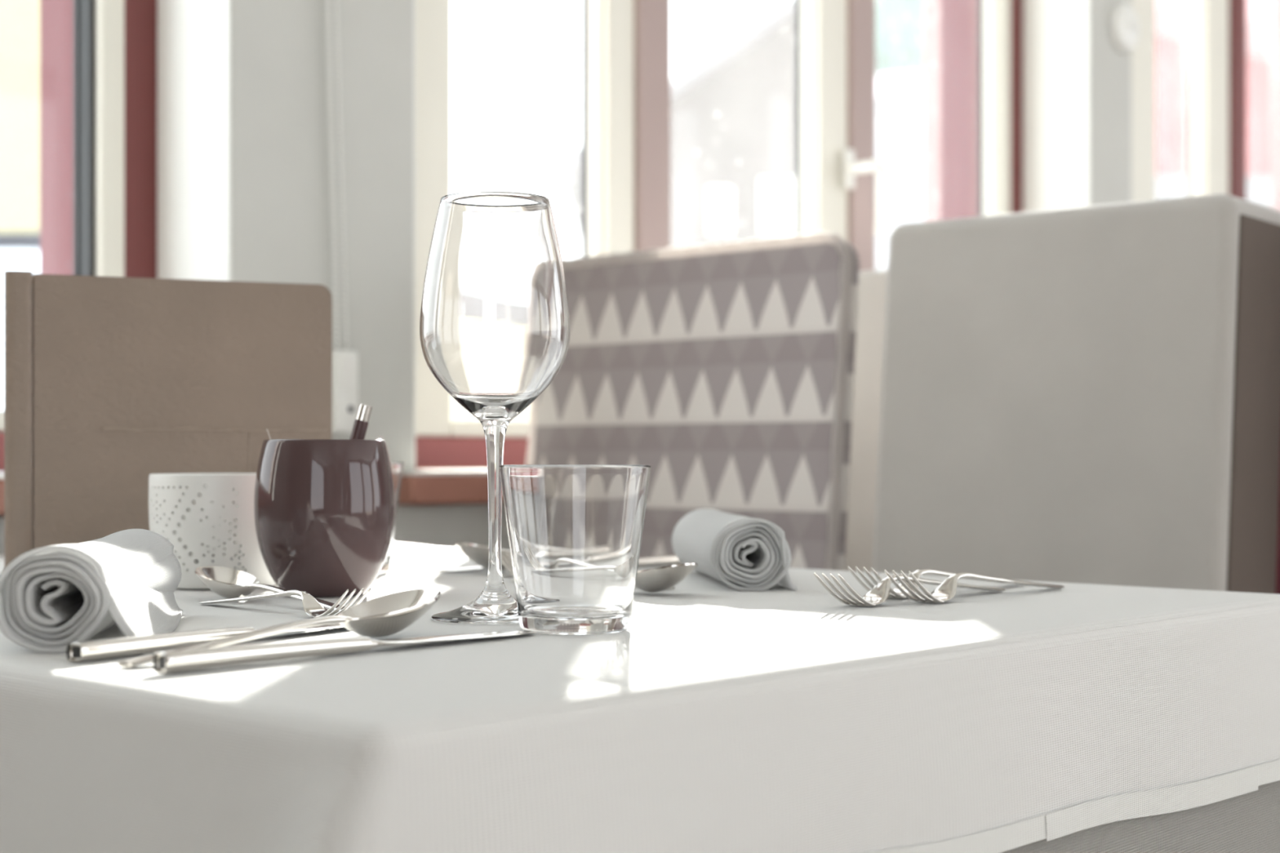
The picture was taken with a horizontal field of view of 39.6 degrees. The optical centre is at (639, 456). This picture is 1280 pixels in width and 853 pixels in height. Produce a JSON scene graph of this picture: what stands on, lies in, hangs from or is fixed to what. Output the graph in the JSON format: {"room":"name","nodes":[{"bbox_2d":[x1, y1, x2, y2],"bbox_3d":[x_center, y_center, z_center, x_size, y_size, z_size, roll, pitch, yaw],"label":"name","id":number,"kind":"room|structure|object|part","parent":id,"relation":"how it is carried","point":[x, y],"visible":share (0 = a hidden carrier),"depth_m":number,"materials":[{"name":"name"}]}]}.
{"room":"restaurant dining room","nodes":[
{"label":"restaurant dining room","id":0,"kind":"room"},
{"bbox_2d":[0,0,1132,555],"bbox_3d":[-0.167,-0.513,2.605,0.360,2.720,9.600,0,0,43],"label":"wall","id":1,"kind":"structure","parent":0,"point":[244,193],"depth_m":2.14,"materials":[{"name":"grey paint"}]},
{"bbox_2d":[0,0,157,515],"bbox_3d":[-1.025,-0.757,1.639,0.404,1.632,1.388,0,0,43],"label":"window","id":2,"kind":"structure","parent":1,"relation":"attached to","point":[99,58],"depth_m":2.09,"materials":[{"name":"red paint"}]},
{"bbox_3d":[-0.892,0.020,1.517,0.040,0.005,1.384,0,0,43],"label":"sill","id":3,"kind":"part","parent":2,"relation":"part of","materials":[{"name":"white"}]},
{"bbox_3d":[-1.024,-0.039,1.668,0.052,0.024,1.120,0,0,43],"label":"sash rail","id":4,"kind":"part","parent":2,"relation":"part of","materials":[{"name":"white paint"}]},
{"bbox_3d":[-1.048,-0.005,1.663,0.093,0.044,1.220,0,0,43],"label":"frame rail","id":5,"kind":"part","parent":2,"relation":"part of","materials":[{"name":"red paint"}]},
{"bbox_2d":[398,0,1022,505],"bbox_3d":[0.182,-0.757,2.955,0.404,1.632,1.793,0,0,43],"label":"window","id":6,"kind":"structure","parent":1,"relation":"attached to","point":[973,49],"depth_m":3.08,"materials":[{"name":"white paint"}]},
{"bbox_3d":[0.315,0.020,2.833,0.040,0.005,1.789,0,0,43],"label":"sill","id":7,"kind":"part","parent":6,"relation":"part of","materials":[{"name":"white"}]},
{"bbox_3d":[0.245,0.037,2.896,0.147,0.040,1.720,0,0,43],"label":"sill","id":8,"kind":"part","parent":6,"relation":"part of","materials":[{"name":"white"}]},
{"bbox_3d":[0.158,-0.005,2.979,0.093,0.044,1.625,0,0,43],"label":"frame rail","id":9,"kind":"part","parent":6,"relation":"part of","materials":[{"name":"red paint"}]},
{"bbox_3d":[-0.174,-0.039,2.594,0.052,0.024,0.310,0,0,43],"label":"sash rail","id":10,"kind":"part","parent":6,"relation":"part of","materials":[{"name":"white paint"}]},
{"bbox_3d":[0.367,-0.505,3.122,0.009,0.070,0.026,0,0,43],"label":"handle plate","id":11,"kind":"part","parent":6,"relation":"part of","materials":[{"name":"white plastic"}]},
{"bbox_3d":[0.399,-0.451,3.104,0.069,0.129,0.037,0,0,43],"label":"handle","id":12,"kind":"part","parent":6,"relation":"part of","materials":[{"name":"white plastic"}]},
{"bbox_2d":[1108,2,1139,53],"bbox_3d":[0.977,-0.861,3.564,0.029,0.100,0.100,0,0,43],"label":"wall fitting","id":13,"kind":"object","parent":1,"relation":"attached to","point":[1123,23],"visible":1,"depth_m":3.54,"materials":[{"name":"white plastic"}]},
{"bbox_2d":[1132,0,1279,211],"bbox_3d":[1.411,-0.757,4.295,0.404,1.632,1.647,0,0,43],"label":"window","id":14,"kind":"structure","parent":1,"relation":"attached to","point":[1216,29],"depth_m":4.23,"materials":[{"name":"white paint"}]},
{"bbox_3d":[-0.241,-1.613,2.198,0.079,0.070,2.140,0,0,43],"label":"roller blind","id":15,"kind":"object","parent":1,"relation":"attached to","visible":0},
{"bbox_2d":[325,0,357,433],"bbox_3d":[-0.359,-0.803,2.107,0.028,1.551,0.051,0,0,43],"label":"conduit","id":16,"kind":"object","parent":15,"relation":"hanging from","point":[344,362],"visible":0.98,"depth_m":2.11,"materials":[{"name":"white plastic"}]},
{"bbox_3d":[2.103,0.877,0.523,5.800,0.060,9.600,0,0,43],"label":"floor","id":17,"kind":"structure","parent":0,"visible":0},
{"bbox_2d":[4,271,332,568],"bbox_3d":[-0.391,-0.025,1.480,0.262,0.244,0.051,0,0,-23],"label":"chair","id":18,"kind":"object","parent":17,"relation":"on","point":[111,383],"visible":0.81,"depth_m":1.45,"materials":[{"name":"beige leather"}]},
{"bbox_2d":[526,231,859,570],"bbox_3d":[-0.052,0.295,2.040,0.495,1.103,0.382,0,0,41],"label":"patterned chair","id":19,"kind":"object","parent":17,"relation":"on","point":[726,370],"visible":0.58,"depth_m":2.10,"materials":[{"name":"fabric"}]},
{"bbox_2d":[844,269,887,572],"bbox_3d":[0.471,0.291,2.664,0.400,1.111,0.418,0,0,43],"label":"chair","id":20,"kind":"object","parent":17,"relation":"on","point":[872,289],"visible":0.02,"depth_m":2.53,"materials":[{"name":"fabric"}]},
{"bbox_2d":[872,193,1279,594],"bbox_3d":[0.370,0.292,1.802,0.404,1.110,0.518,0,0,39],"label":"chair","id":21,"kind":"object","parent":17,"relation":"on","point":[1091,394],"visible":0.66,"depth_m":1.83,"materials":[{"name":"fabric"}]},
{"bbox_3d":[0.617,0.093,1.791,0.005,0.668,0.193,0,0,39],"label":"panel","id":22,"kind":"part","parent":21,"relation":"part of","materials":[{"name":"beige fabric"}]},
{"bbox_2d":[1275,471,1279,594],"bbox_3d":[0.978,0.287,2.047,0.400,1.120,0.434,0,0,43],"label":"chair","id":23,"kind":"object","parent":17,"relation":"on","point":[1277,571],"visible":0.02,"depth_m":2.01,"materials":[{"name":"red fabric"}]},
{"bbox_3d":[-0.239,0.475,1.335,1.134,0.744,0.814,0,0,43],"label":"dining table","id":24,"kind":"object","parent":17,"relation":"on","visible":0},
{"bbox_2d":[1000,780,1279,852],"bbox_3d":[-0.250,0.355,1.328,1.191,0.511,0.889,0,0,43],"label":"tablecloth","id":25,"kind":"object","parent":24,"relation":"on","point":[1250,822],"visible":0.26,"depth_m":1.12,"materials":[{"name":"grey fabric"}]},
{"bbox_2d":[0,546,1279,852],"bbox_3d":[-0.248,0.163,1.323,1.181,0.132,0.897,0,0,43],"label":"tablecloth","id":26,"kind":"object","parent":25,"relation":"on","point":[778,718],"visible":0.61,"depth_m":0.82,"materials":[{"name":"white fabric"}]},
{"bbox_2d":[0,528,182,653],"bbox_3d":[-0.292,0.070,0.982,0.073,0.052,0.218,0,0,-5],"label":"rolled napkin","id":27,"kind":"object","parent":26,"relation":"on","point":[52,597],"visible":1,"depth_m":0.89,"materials":[{"name":"white fabric"}]},
{"bbox_2d":[66,622,344,662],"bbox_3d":[-0.206,0.092,0.933,0.020,0.009,0.232,0,0,31],"label":"knife","id":28,"kind":"object","parent":26,"relation":"on","point":[94,650],"visible":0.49,"depth_m":0.87,"materials":[{"name":"silver metal"}]},
{"bbox_3d":[-0.236,0.092,0.883,0.010,0.009,0.116,0,0,31],"label":"handle","id":29,"kind":"part","parent":28,"relation":"part of","materials":[{"name":"silver metal"}]},
{"bbox_3d":[-0.176,0.093,0.982,0.020,0.006,0.118,0,0,31],"label":"blade","id":30,"kind":"part","parent":28,"relation":"part of","materials":[{"name":"silver metal"}]},
{"bbox_2d":[148,473,275,589],"bbox_3d":[-0.314,0.055,1.326,0.102,0.084,0.102,0,0,0],"label":"tealight holder","id":31,"kind":"object","parent":26,"relation":"on","point":[173,514],"visible":0.57,"depth_m":1.28,"materials":[{"name":"white ceramic"}]},
{"bbox_2d":[195,555,244,571],"bbox_3d":[-0.314,0.081,1.326,0.038,0.020,0.038,0,0,43],"label":"tealight","id":32,"kind":"object","parent":31,"relation":"in","point":[238,557],"visible":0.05,"depth_m":1.31,"materials":[{"name":"silver metal"}]},
{"bbox_2d":[195,565,345,611],"bbox_3d":[-0.236,0.086,1.152,0.036,0.022,0.177,0,0,-43],"label":"spoon","id":33,"kind":"object","parent":26,"relation":"on","point":[225,582],"visible":0.89,"depth_m":1.19,"materials":[{"name":"silver metal"}]},
{"bbox_2d":[195,565,259,598],"bbox_3d":[-0.276,0.085,1.195,0.036,0.021,0.059,0,0,-43],"label":"bowl","id":34,"kind":"object","parent":33,"relation":"on","point":[227,583],"depth_m":1.20,"materials":[{"name":"silver metal"}]},
{"bbox_3d":[-0.217,0.090,1.133,0.011,0.013,0.122,0,0,-43],"label":"handle","id":35,"kind":"part","parent":33,"relation":"part of","materials":[{"name":"silver metal"}]},
{"bbox_2d":[117,588,440,667],"bbox_3d":[-0.175,0.084,0.891,0.040,0.024,0.199,0,0,38],"label":"spoon","id":36,"kind":"object","parent":26,"relation":"on","point":[386,615],"visible":0.99,"depth_m":0.93,"materials":[{"name":"silver metal"}]},
{"bbox_3d":[-0.193,0.089,0.867,0.012,0.015,0.138,0,0,38],"label":"handle","id":37,"kind":"part","parent":36,"relation":"part of","materials":[{"name":"silver metal"}]},
{"bbox_2d":[337,588,440,637],"bbox_3d":[-0.134,0.084,0.944,0.040,0.023,0.066,0,0,38],"label":"bowl","id":38,"kind":"object","parent":36,"relation":"on","point":[386,615],"depth_m":0.94,"materials":[{"name":"silver metal"}]},
{"bbox_2d":[198,587,370,617],"bbox_3d":[-0.225,0.087,1.101,0.019,0.019,0.172,0,0,-44],"label":"fork","id":39,"kind":"object","parent":26,"relation":"on","point":[311,606],"visible":0.88,"depth_m":1.07,"materials":[{"name":"silver metal"}]},
{"bbox_3d":[-0.245,0.089,1.122,0.010,0.015,0.114,0,0,-44],"label":"handle","id":40,"kind":"part","parent":39,"relation":"part of","materials":[{"name":"silver metal"}]},
{"bbox_2d":[253,439,394,597],"bbox_3d":[-0.221,0.042,1.244,0.097,0.108,0.097,0,0,43],"label":"cup","id":41,"kind":"object","parent":26,"relation":"on","point":[324,508],"visible":0.94,"depth_m":1.21,"materials":[{"name":"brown ceramic"}]},
{"bbox_2d":[350,404,372,439],"bbox_3d":[-0.208,0.024,1.258,0.037,0.122,0.010,0,0,-16],"label":"spoon","id":42,"kind":"object","parent":41,"relation":"in","point":[361,423],"visible":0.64,"depth_m":1.26,"materials":[{"name":"metal"}]},
{"bbox_2d":[153,631,535,673],"bbox_3d":[-0.136,0.092,0.879,0.020,0.009,0.236,0,0,41],"label":"knife","id":43,"kind":"object","parent":26,"relation":"on","point":[175,661],"visible":1,"depth_m":0.83,"materials":[{"name":"silver metal"}]},
{"bbox_3d":[-0.175,0.092,0.834,0.010,0.009,0.118,0,0,41],"label":"handle","id":44,"kind":"part","parent":43,"relation":"part of","materials":[{"name":"silver metal"}]},
{"bbox_3d":[-0.098,0.093,0.923,0.020,0.006,0.120,0,0,41],"label":"blade","id":45,"kind":"part","parent":43,"relation":"part of","materials":[{"name":"silver metal"}]},
{"bbox_2d":[378,462,404,574],"bbox_3d":[-0.237,0.051,1.462,0.084,0.092,0.084,0,0,43],"label":"tumbler","id":46,"kind":"object","parent":26,"relation":"on","point":[397,468],"visible":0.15,"depth_m":1.45,"materials":[{"name":"clear glass"}]},
{"bbox_2d":[392,542,462,552],"bbox_3d":[-0.230,0.086,1.700,0.021,0.022,0.192,0,0,43],"label":"fork","id":47,"kind":"object","parent":26,"relation":"on","point":[399,544],"visible":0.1,"depth_m":1.72,"materials":[{"name":"silver metal"}]},
{"bbox_2d":[435,565,483,571],"bbox_3d":[-0.094,0.092,1.563,0.019,0.009,0.225,0,0,43],"label":"knife","id":48,"kind":"object","parent":26,"relation":"on","point":[474,566],"visible":0.21,"depth_m":1.50,"materials":[{"name":"silver metal"}]},
{"bbox_2d":[454,542,511,570],"bbox_3d":[-0.075,0.084,1.530,0.043,0.026,0.213,0,0,43],"label":"spoon","id":49,"kind":"object","parent":26,"relation":"on","point":[478,554],"visible":0.43,"depth_m":1.46,"materials":[{"name":"silver metal"}]},
{"bbox_2d":[419,191,570,624],"bbox_3d":[-0.086,-0.028,1.057,0.089,0.249,0.089,0,0,-8],"label":"wine glass","id":50,"kind":"object","parent":26,"relation":"on","point":[495,328],"visible":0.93,"depth_m":1.02,"materials":[{"name":"clear glass"}]},
{"bbox_2d":[498,464,651,635],"bbox_3d":[-0.036,0.051,0.987,0.084,0.092,0.084,0,0,43],"label":"tumbler","id":51,"kind":"object","parent":26,"relation":"on","point":[575,531],"visible":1,"depth_m":0.96,"materials":[{"name":"clear glass"}]},
{"bbox_2d":[501,554,675,589],"bbox_3d":[-0.042,0.087,1.346,0.173,0.020,0.019,0,0,42],"label":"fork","id":52,"kind":"object","parent":26,"relation":"on","point":[502,555],"visible":0.12,"depth_m":1.39,"materials":[{"name":"silver metal"}]},
{"bbox_2d":[502,555,682,576],"bbox_3d":[-0.038,0.092,1.509,0.019,0.009,0.225,0,0,43],"label":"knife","id":53,"kind":"object","parent":26,"relation":"on","point":[665,560],"visible":0.23,"depth_m":1.56,"materials":[{"name":"silver metal"}]},
{"bbox_3d":[-0.075,0.093,1.469,0.019,0.006,0.114,0,0,43],"label":"blade","id":54,"kind":"part","parent":53,"relation":"part of","materials":[{"name":"silver metal"}]},
{"bbox_3d":[0.000,0.092,1.551,0.010,0.009,0.112,0,0,43],"label":"handle","id":55,"kind":"part","parent":53,"relation":"part of","materials":[{"name":"silver metal"}]},
{"bbox_2d":[510,563,697,592],"bbox_3d":[-0.030,0.085,1.291,0.038,0.023,0.191,0,0,-43],"label":"spoon","id":56,"kind":"object","parent":26,"relation":"on","point":[661,579],"visible":0.65,"depth_m":1.23,"materials":[{"name":"silver metal"}]},
{"bbox_2d":[635,563,697,592],"bbox_3d":[0.013,0.084,1.245,0.038,0.022,0.064,0,0,-43],"label":"bowl","id":57,"kind":"object","parent":56,"relation":"on","point":[661,579],"depth_m":1.23,"materials":[{"name":"silver metal"}]},
{"bbox_2d":[671,508,797,591],"bbox_3d":[0.071,0.070,1.381,0.065,0.053,0.219,0,0,-7],"label":"rolled napkin","id":58,"kind":"object","parent":26,"relation":"on","point":[741,553],"visible":1,"depth_m":1.28,"materials":[{"name":"white fabric"}]},
{"bbox_2d":[813,572,1005,606],"bbox_3d":[0.187,0.085,1.197,0.023,0.023,0.206,0,0,43],"label":"fork","id":59,"kind":"object","parent":26,"relation":"on","point":[877,595],"visible":0.93,"depth_m":1.15,"materials":[{"name":"silver metal"}]},
{"bbox_3d":[0.211,0.087,1.222,0.012,0.018,0.137,0,0,43],"label":"handle","id":60,"kind":"part","parent":59,"relation":"part of","materials":[{"name":"silver metal"}]},
{"bbox_2d":[848,565,1011,599],"bbox_3d":[0.216,0.085,1.260,0.023,0.023,0.206,0,0,43],"label":"fork","id":61,"kind":"object","parent":26,"relation":"on","point":[895,593],"visible":0.63,"depth_m":1.21,"materials":[{"name":"silver metal"}]},
{"bbox_3d":[0.239,0.087,1.285,0.012,0.018,0.137,0,0,43],"label":"handle","id":62,"kind":"part","parent":61,"relation":"part of","materials":[{"name":"silver metal"}]},
{"bbox_2d":[884,569,1064,603],"bbox_3d":[0.236,0.085,1.223,0.023,0.023,0.206,0,0,43],"label":"fork","id":63,"kind":"object","parent":26,"relation":"on","point":[946,591],"visible":1,"depth_m":1.19,"materials":[{"name":"silver metal"}]},
{"bbox_3d":[0.259,0.087,1.248,0.012,0.018,0.137,0,0,43],"label":"handle","id":64,"kind":"part","parent":63,"relation":"part of","materials":[{"name":"silver metal"}]},
{"label":"outside","id":65,"kind":"structure","parent":0,"visible":0},
{"bbox_3d":[-18.746,1.195,72.028,120.000,0.190,120.000,0,0,43],"label":"ground","id":66,"kind":"structure","parent":65,"visible":0},
{"bbox_2d":[0,232,39,249],"bbox_3d":[-4.036,-0.067,10.751,1.536,2.528,0.500,0,0,0],"label":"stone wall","id":67,"kind":"structure","parent":66,"relation":"on","point":[8,241],"depth_m":10.50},
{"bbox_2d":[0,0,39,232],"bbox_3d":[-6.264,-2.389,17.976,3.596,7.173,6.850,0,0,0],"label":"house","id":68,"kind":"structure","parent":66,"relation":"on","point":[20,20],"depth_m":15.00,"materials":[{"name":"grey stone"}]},
{"bbox_2d":[0,249,39,472],"bbox_3d":[-3.375,0.127,9.001,3.200,2.299,2.600,0,0,0],"label":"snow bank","id":69,"kind":"object","parent":66,"relation":"on","point":[10,260],"visible":0.07,"depth_m":8.51,"materials":[{"name":"white"}]},
{"bbox_2d":[429,396,530,469],"bbox_3d":[-0.989,-0.074,12.476,1.693,2.542,3.850,0,0,0],"label":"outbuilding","id":70,"kind":"structure","parent":66,"relation":"on","point":[458,411],"depth_m":11.00,"materials":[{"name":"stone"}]},
{"bbox_2d":[560,0,795,247],"bbox_3d":[0.715,-1.686,19.476,2.808,5.766,7.850,0,0,0],"label":"house","id":71,"kind":"structure","parent":66,"relation":"on","point":[733,111],"depth_m":16.00,"materials":[{"name":"grey stone"}]},
{"bbox_3d":[0.677,-2.208,15.941,0.010,0.280,0.020,0,0,0],"label":"pane","id":72,"kind":"part","parent":71,"relation":"part of","materials":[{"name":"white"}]},
{"bbox_3d":[0.787,-2.208,15.941,0.010,0.280,0.020,0,0,0],"label":"pane","id":73,"kind":"part","parent":71,"relation":"part of","materials":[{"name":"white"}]},
{"bbox_3d":[1.145,-2.248,15.941,0.010,0.360,0.020,0,0,0],"label":"pane","id":74,"kind":"part","parent":71,"relation":"part of","materials":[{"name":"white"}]},
{"bbox_3d":[1.256,-2.248,15.941,0.010,0.360,0.020,0,0,0],"label":"pane","id":75,"kind":"part","parent":71,"relation":"part of","materials":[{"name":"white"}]},
{"bbox_3d":[1.385,-2.248,15.941,0.010,0.360,0.020,0,0,0],"label":"pane","id":76,"kind":"part","parent":71,"relation":"part of","materials":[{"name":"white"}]},
{"bbox_2d":[875,71,924,270],"bbox_3d":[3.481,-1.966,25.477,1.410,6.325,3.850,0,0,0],"label":"house","id":77,"kind":"structure","parent":66,"relation":"on","point":[900,97],"depth_m":24.00,"materials":[{"name":"white"}]},
{"bbox_3d":[3.424,-3.715,23.942,0.075,0.360,0.020,0,0,0],"label":"pane","id":78,"kind":"part","parent":77,"relation":"part of","materials":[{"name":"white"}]},
{"bbox_3d":[3.599,-3.715,23.942,0.075,0.360,0.020,0,0,0],"label":"pane","id":79,"kind":"part","parent":77,"relation":"part of","materials":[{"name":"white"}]},
{"bbox_3d":[3.761,-4.445,23.942,0.050,0.110,0.020,0,0,0],"label":"pane","id":80,"kind":"part","parent":77,"relation":"part of","materials":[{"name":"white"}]},
{"bbox_2d":[875,0,924,75],"bbox_3d":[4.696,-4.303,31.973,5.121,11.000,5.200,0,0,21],"label":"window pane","id":81,"kind":"object","parent":66,"relation":"on","point":[900,24],"visible":0.15,"depth_m":31.59,"materials":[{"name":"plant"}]},
{"bbox_2d":[1155,0,1271,208],"bbox_3d":[4.701,-2.151,16.226,3.500,6.695,6.350,0,0,0],"label":"house","id":82,"kind":"structure","parent":66,"relation":"on","point":[1170,15],"depth_m":13.97,"materials":[{"name":"grey stone"}]}
]}

